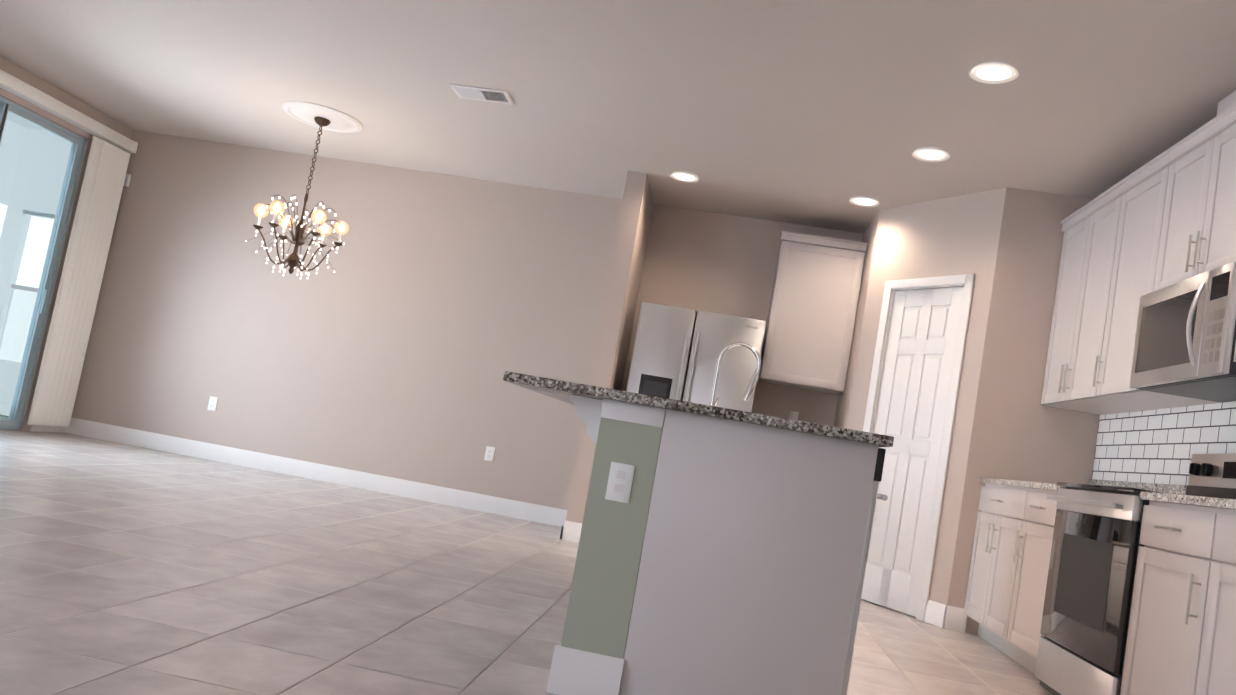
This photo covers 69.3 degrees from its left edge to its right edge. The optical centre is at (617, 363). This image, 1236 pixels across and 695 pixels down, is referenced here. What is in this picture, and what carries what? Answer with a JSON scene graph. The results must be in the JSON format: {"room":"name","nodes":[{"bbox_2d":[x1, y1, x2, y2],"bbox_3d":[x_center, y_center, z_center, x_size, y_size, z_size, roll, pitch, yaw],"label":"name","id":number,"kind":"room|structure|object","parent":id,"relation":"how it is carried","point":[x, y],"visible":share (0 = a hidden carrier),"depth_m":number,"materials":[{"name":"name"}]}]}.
{"room":"kitchen","nodes":[
{"label":"kitchen","id":0,"kind":"room"},
{"bbox_2d":[0,430,1052,694],"bbox_3d":[-1.599,0.681,1.485,7.940,0.100,11.770,9,-5,7],"label":"floor","id":1,"kind":"structure","parent":0,"point":[128,570],"depth_m":3.59,"materials":[{"name":"tile"}]},
{"bbox_2d":[626,302,765,411],"bbox_3d":[0.498,0.521,6.712,0.915,1.785,0.702,9,-5,7],"label":"refrigerator","id":2,"kind":"object","parent":1,"relation":"on","point":[676,351],"visible":0.35,"depth_m":6.47,"materials":[{"name":"grey metal"}]},
{"bbox_2d":[547,390,890,694],"bbox_3d":[0.386,0.724,3.844,1.016,0.884,2.462,9,-5,7],"label":"kitchen island","id":3,"kind":"object","parent":1,"relation":"on","point":[722,551],"depth_m":2.64,"materials":[{"name":"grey paint"}]},
{"bbox_2d":[503,371,742,421],"bbox_3d":[0.141,0.251,3.919,0.730,0.088,2.530,9,-5,7],"label":"island countertop","id":4,"kind":"structure","parent":3,"relation":"on","point":[549,387],"depth_m":2.68,"materials":[{"name":"grey stone"}]},
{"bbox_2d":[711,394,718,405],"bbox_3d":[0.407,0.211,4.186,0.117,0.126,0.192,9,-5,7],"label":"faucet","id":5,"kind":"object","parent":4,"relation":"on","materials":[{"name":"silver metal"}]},
{"bbox_2d":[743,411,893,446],"bbox_3d":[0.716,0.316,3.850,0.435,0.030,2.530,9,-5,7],"label":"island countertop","id":6,"kind":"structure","parent":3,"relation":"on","point":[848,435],"depth_m":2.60,"materials":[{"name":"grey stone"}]},
{"bbox_2d":[964,485,1019,646],"bbox_3d":[2.356,1.153,4.849,0.620,0.884,0.848,9,-5,7],"label":"base cabinet","id":7,"kind":"object","parent":1,"relation":"on","point":[988,574],"depth_m":4.95,"materials":[{"name":"grey wood"}]},
{"bbox_2d":[996,489,1057,673],"bbox_3d":[2.294,1.095,4.279,0.620,0.884,0.549,9,-5,7],"label":"base cabinet","id":8,"kind":"object","parent":1,"relation":"on","point":[1032,534],"depth_m":4.39,"materials":[{"name":"grey wood"}]},
{"bbox_2d":[980,477,1065,492],"bbox_3d":[2.405,0.682,4.676,0.635,0.031,1.275,9,-5,7],"label":"countertop","id":9,"kind":"structure","parent":8,"relation":"on","point":[988,481],"depth_m":4.62,"materials":[{"name":"grey stone"}]},
{"bbox_2d":[1035,454,1235,694],"bbox_3d":[2.188,0.889,3.647,0.686,1.150,0.756,9,-5,7],"label":"range","id":10,"kind":"object","parent":1,"relation":"on","point":[1089,591],"visible":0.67,"depth_m":3.63,"materials":[{"name":"grey metal"}]},
{"bbox_2d":[1120,501,1199,694],"bbox_3d":[2.154,0.964,2.980,0.620,0.884,0.549,9,-5,7],"label":"base cabinet","id":11,"kind":"object","parent":1,"relation":"on","point":[1181,637],"depth_m":3.10,"materials":[{"name":"grey wood"}]},
{"bbox_2d":[1089,477,1201,496],"bbox_3d":[2.604,0.562,3.600,0.020,0.099,3.384,9,-5,7],"label":"countertop","id":12,"kind":"structure","parent":11,"relation":"on","point":[1155,486],"depth_m":4.59,"materials":[{"name":"grey stone"}]},
{"bbox_2d":[1140,489,1235,508],"bbox_3d":[2.183,0.473,2.624,0.635,0.031,1.345,9,-5,7],"label":"countertop","id":13,"kind":"structure","parent":11,"relation":"on","point":[1172,498],"depth_m":2.99,"materials":[{"name":"grey stone"}]},
{"bbox_2d":[1176,505,1235,694],"bbox_3d":[2.088,0.902,2.375,0.620,0.884,0.918,9,-5,7],"label":"base cabinet","id":14,"kind":"object","parent":1,"relation":"on","point":[1208,651],"depth_m":2.79,"materials":[{"name":"grey wood"}]},
{"bbox_2d":[0,56,1099,634],"bbox_3d":[-1.357,-0.693,1.599,7.940,2.700,11.770,9,-5,7],"label":"wall","id":15,"kind":"structure","parent":0,"point":[414,324],"depth_m":7.39,"materials":[{"name":"beige paint"}]},
{"bbox_2d":[0,96,86,430],"bbox_3d":[-4.726,-0.747,6.477,0.108,2.436,1.642,9,-5,7],"label":"door","id":16,"kind":"structure","parent":15,"relation":"in","point":[38,316],"depth_m":7.16,"materials":[{"name":"blue"}]},
{"bbox_2d":[30,425,65,432],"bbox_3d":[-4.747,0.501,7.449,0.016,0.135,0.360,9,-5,7],"label":"baseboard","id":17,"kind":"structure","parent":15,"relation":"attached to","point":[34,428],"depth_m":7.44,"materials":[{"name":"white wood"}]},
{"bbox_2d":[0,69,137,426],"bbox_3d":[-4.594,-0.827,6.486,0.115,2.520,2.480,9,-5,7],"label":"vertical blinds","id":18,"kind":"object","parent":15,"relation":"attached to","point":[63,357],"visible":1,"depth_m":7.43,"materials":[{"name":"white plastic"}]},
{"bbox_2d":[123,174,130,186],"bbox_3d":[-4.301,-1.608,7.824,0.055,0.110,0.028,9,-5,7],"label":"sensor","id":19,"kind":"object","parent":15,"relation":"attached to","point":[127,180],"visible":0.69,"depth_m":7.81,"materials":[{"name":"white plastic"}]},
{"bbox_2d":[207,396,217,410],"bbox_3d":[-3.420,0.337,7.541,0.072,0.116,0.007,9,-5,7],"label":"outlet","id":20,"kind":"object","parent":15,"relation":"attached to","point":[212,404],"visible":1,"depth_m":7.54,"materials":[{"name":"white plastic"}]},
{"bbox_2d":[66,417,566,525],"bbox_3d":[-2.515,0.888,7.383,4.530,0.135,0.016,9,-5,7],"label":"baseboard","id":21,"kind":"structure","parent":15,"relation":"attached to","point":[240,457],"depth_m":7.37,"materials":[{"name":"white wood"}]},
{"bbox_2d":[484,446,494,461],"bbox_3d":[-1.041,0.730,7.244,0.072,0.116,0.007,9,-5,7],"label":"outlet","id":22,"kind":"object","parent":15,"relation":"attached to","point":[489,454],"visible":1,"depth_m":7.24,"materials":[{"name":"white plastic"}]},
{"bbox_2d":[558,513,581,540],"bbox_3d":[-0.350,1.211,6.686,0.016,0.135,0.786,9,-5,7],"label":"baseboard","id":23,"kind":"structure","parent":15,"relation":"attached to","point":[569,529],"depth_m":6.29,"materials":[{"name":"white wood"}]},
{"bbox_2d":[789,411,798,419],"bbox_3d":[1.375,0.431,7.013,0.070,0.115,0.005,9,-5,7],"label":"outlet","id":24,"kind":"object","parent":15,"relation":"attached to","point":[793,415],"visible":0.58,"depth_m":7.01,"materials":[{"name":"white plastic"}]},
{"bbox_2d":[757,231,867,394],"bbox_3d":[1.483,-0.386,6.890,0.646,1.135,0.386,9,-5,7],"label":"upper cabinet","id":25,"kind":"object","parent":15,"relation":"attached to","point":[812,314],"visible":1,"depth_m":6.74,"materials":[{"name":"white wood"}]},
{"bbox_2d":[1041,186,1143,414],"bbox_3d":[2.751,-0.323,4.956,0.350,1.135,0.848,9,-5,7],"label":"upper cabinet","id":26,"kind":"object","parent":15,"relation":"attached to","point":[1086,231],"depth_m":5.02,"materials":[{"name":"grey wood"}]},
{"bbox_2d":[1085,151,1220,409],"bbox_3d":[2.686,-0.384,4.356,0.350,1.135,0.610,9,-5,7],"label":"upper cabinet","id":27,"kind":"object","parent":15,"relation":"attached to","point":[1136,199],"depth_m":4.45,"materials":[{"name":"grey wood"}]},
{"bbox_2d":[1149,102,1235,292],"bbox_3d":[2.657,-0.660,3.754,0.350,0.700,0.764,9,-5,7],"label":"upper cabinet","id":28,"kind":"object","parent":15,"relation":"attached to","point":[1167,217],"depth_m":3.84,"materials":[{"name":"grey wood"}]},
{"bbox_2d":[1129,262,1235,402],"bbox_3d":[2.507,-0.109,3.714,0.448,0.434,0.752,9,-5,7],"label":"microwave","id":29,"kind":"object","parent":28,"relation":"attached to","point":[1185,341],"visible":1,"depth_m":3.66,"materials":[{"name":"grey metal"}]},
{"bbox_2d":[1233,343,1235,361],"bbox_3d":[2.549,-0.513,3.088,0.350,1.135,0.670,9,-5,7],"label":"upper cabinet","id":30,"kind":"object","parent":15,"relation":"attached to","point":[1234,360],"depth_m":3.31,"materials":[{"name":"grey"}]},
{"bbox_2d":[0,0,1235,233],"bbox_3d":[-1.979,-2.071,3.499,10.070,0.100,15.120,9,-5,7],"label":"ceiling","id":31,"kind":"structure","parent":0,"point":[812,112],"depth_m":5.02,"materials":[{"name":"paint"}]},
{"bbox_2d":[247,101,362,278],"bbox_3d":[-2.245,-1.215,6.475,0.654,1.189,0.668,9,-5,7],"label":"chandelier","id":32,"kind":"object","parent":31,"relation":"hanging from","point":[322,117],"visible":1,"depth_m":6.44,"materials":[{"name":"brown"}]},
{"bbox_2d":[450,84,513,104],"bbox_3d":[-0.832,-1.647,5.476,0.360,0.016,0.200,9,-5,7],"label":"ceiling vent","id":33,"kind":"object","parent":31,"relation":"in","point":[482,94],"visible":1,"depth_m":5.47,"materials":[{"name":"white metal"}]},
{"bbox_2d":[670,171,698,181],"bbox_3d":[0.479,-1.340,6.403,0.210,0.016,0.210,9,-5,7],"label":"recessed light","id":34,"kind":"object","parent":31,"relation":"in","point":[684,176],"visible":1,"depth_m":6.39,"materials":[{"name":"white"}]},
{"bbox_2d":[851,196,879,206],"bbox_3d":[1.722,-1.135,6.243,0.210,0.016,0.210,9,-5,7],"label":"recessed light","id":35,"kind":"object","parent":31,"relation":"in","point":[863,200],"visible":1,"depth_m":6.23,"materials":[{"name":"white"}]},
{"bbox_2d":[912,147,948,160],"bbox_3d":[1.807,-1.210,5.158,0.210,0.016,0.210,9,-5,7],"label":"recessed light","id":36,"kind":"object","parent":31,"relation":"in","point":[931,153],"visible":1,"depth_m":5.14,"materials":[{"name":"white"}]},
{"bbox_2d":[971,61,1016,83],"bbox_3d":[1.703,-1.319,4.048,0.210,0.016,0.210,9,-5,7],"label":"recessed light","id":37,"kind":"object","parent":31,"relation":"in","point":[993,71],"visible":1,"depth_m":4.04,"materials":[{"name":"white"}]},
{"bbox_2d":[846,187,1005,623],"bbox_3d":[2.079,0.270,5.947,0.420,2.700,1.036,13,-5,-30],"label":"wall","id":38,"kind":"structure","parent":0,"point":[955,235],"depth_m":5.71,"materials":[{"name":"beige paint"}]},
{"bbox_2d":[861,287,963,616],"bbox_3d":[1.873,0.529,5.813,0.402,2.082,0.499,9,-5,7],"label":"pantry door","id":39,"kind":"structure","parent":38,"relation":"in","point":[915,383],"depth_m":5.78,"materials":[{"name":"white wood"}]},
{"bbox_2d":[863,274,974,621],"bbox_3d":[1.907,0.505,5.829,0.137,2.160,0.726,13,-5,-30],"label":"door frame","id":40,"kind":"structure","parent":38,"relation":"attached to","point":[966,281],"depth_m":5.57,"materials":[{"name":"white wood"}]},
{"label":"outside","id":41,"kind":"structure","parent":0,"visible":0},
{"bbox_2d":[0,204,6,234],"bbox_3d":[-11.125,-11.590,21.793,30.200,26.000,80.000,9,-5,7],"label":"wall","id":42,"kind":"structure","parent":41,"point":[2,216],"depth_m":32.49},
{"bbox_2d":[0,216,53,361],"bbox_3d":[-5.440,-0.685,8.408,0.540,1.380,0.070,9,-5,7],"label":"window","id":43,"kind":"structure","parent":42,"relation":"in","point":[25,313],"depth_m":8.43,"materials":[{"name":"white"}]},
{"bbox_2d":[0,119,71,418],"bbox_3d":[-4.948,-1.050,4.915,0.020,2.700,7.050,9,-5,7],"label":"wall","id":44,"kind":"structure","parent":41,"point":[9,220],"depth_m":7.00,"materials":[{"name":"grey paint"}]}
]}

